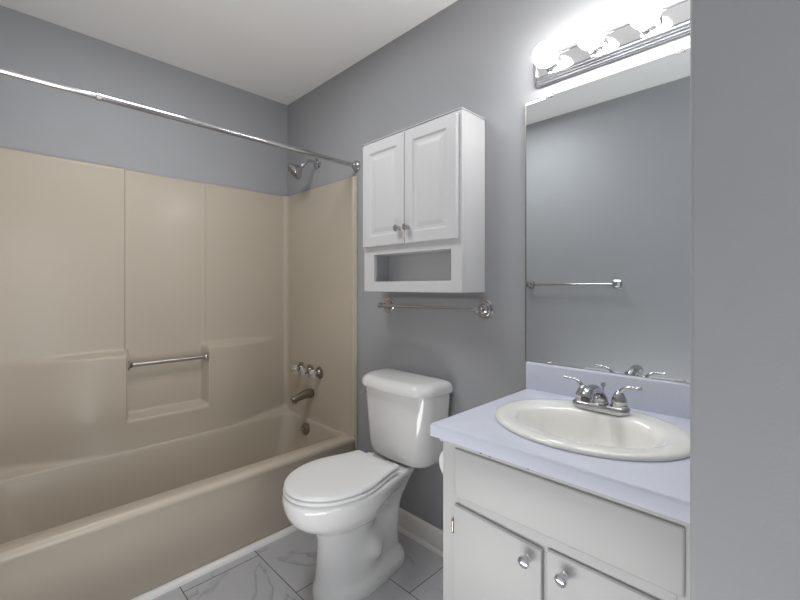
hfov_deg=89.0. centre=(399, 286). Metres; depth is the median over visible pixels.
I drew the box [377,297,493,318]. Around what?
towel bar
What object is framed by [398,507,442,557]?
baseboard
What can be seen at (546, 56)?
bulb
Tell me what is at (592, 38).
bulb
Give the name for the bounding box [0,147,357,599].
bathtub
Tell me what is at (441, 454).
toilet paper roll
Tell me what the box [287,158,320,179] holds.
fitting
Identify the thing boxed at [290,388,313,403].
tub spout
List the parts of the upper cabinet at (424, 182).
cabinet door, knob, knob, panel, panel, cabinet door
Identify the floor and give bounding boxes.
[152,530,442,599]
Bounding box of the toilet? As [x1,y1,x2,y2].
[282,368,452,599]
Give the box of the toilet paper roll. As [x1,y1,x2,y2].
[439,451,442,472]
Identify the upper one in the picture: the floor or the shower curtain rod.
the shower curtain rod
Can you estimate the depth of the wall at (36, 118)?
2.13 m
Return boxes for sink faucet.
[563,375,641,415]
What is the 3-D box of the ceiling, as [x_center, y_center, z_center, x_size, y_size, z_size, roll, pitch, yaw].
[0.053,-1.273,0.911,4.014,0.060,1.687,0,0,45]
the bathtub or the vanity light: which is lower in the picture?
the bathtub
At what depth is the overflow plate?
2.52 m
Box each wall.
[0,5,286,195]
[287,0,689,530]
[690,0,799,599]
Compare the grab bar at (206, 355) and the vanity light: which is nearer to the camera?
the vanity light
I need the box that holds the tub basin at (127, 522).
[0,411,355,599]
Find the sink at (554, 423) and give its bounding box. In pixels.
[495,399,689,461]
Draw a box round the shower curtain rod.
[0,67,359,171]
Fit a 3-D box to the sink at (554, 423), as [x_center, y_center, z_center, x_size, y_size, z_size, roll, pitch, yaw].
[0.503,0.443,1.106,0.500,0.160,0.424,0,0,45]
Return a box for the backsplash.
[526,361,689,418]
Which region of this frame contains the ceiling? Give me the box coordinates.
[0,0,456,104]
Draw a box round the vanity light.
[533,0,689,87]
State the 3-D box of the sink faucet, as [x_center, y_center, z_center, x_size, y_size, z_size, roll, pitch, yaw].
[0.583,0.322,1.212,0.178,0.086,0.177,0,0,-5]
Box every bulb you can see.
[533,41,561,71]
[577,20,607,54]
[629,0,662,34]
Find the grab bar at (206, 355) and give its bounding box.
[128,352,208,369]
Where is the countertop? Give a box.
[430,361,689,523]
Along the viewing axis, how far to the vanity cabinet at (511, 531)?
0.92 m
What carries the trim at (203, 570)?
attached to the bathtub
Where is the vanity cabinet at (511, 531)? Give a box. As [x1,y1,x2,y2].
[440,439,689,599]
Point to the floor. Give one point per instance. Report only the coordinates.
(284, 568)
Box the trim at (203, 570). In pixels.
[131,525,298,599]
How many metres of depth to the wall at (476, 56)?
1.76 m
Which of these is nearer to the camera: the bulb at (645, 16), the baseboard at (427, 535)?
the bulb at (645, 16)
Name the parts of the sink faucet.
lever blade, lever handle, spout, plate, lever handle, lever blade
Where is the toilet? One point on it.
(350, 501)
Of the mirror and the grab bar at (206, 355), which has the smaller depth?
the mirror
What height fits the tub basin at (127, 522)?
0.371 m
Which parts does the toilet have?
seat, lid, bowl, tank lid, tank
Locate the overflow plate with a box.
[299,423,309,434]
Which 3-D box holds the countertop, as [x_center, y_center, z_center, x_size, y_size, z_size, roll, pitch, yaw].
[0.506,0.346,1.109,0.630,0.134,0.564,0,0,45]
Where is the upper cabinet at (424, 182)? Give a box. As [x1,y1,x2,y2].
[363,107,485,292]
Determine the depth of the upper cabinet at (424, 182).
1.68 m
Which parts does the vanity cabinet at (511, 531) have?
cabinet door, knob, knob, rail, cabinet door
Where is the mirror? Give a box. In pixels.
[525,48,689,382]
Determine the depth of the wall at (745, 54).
0.50 m

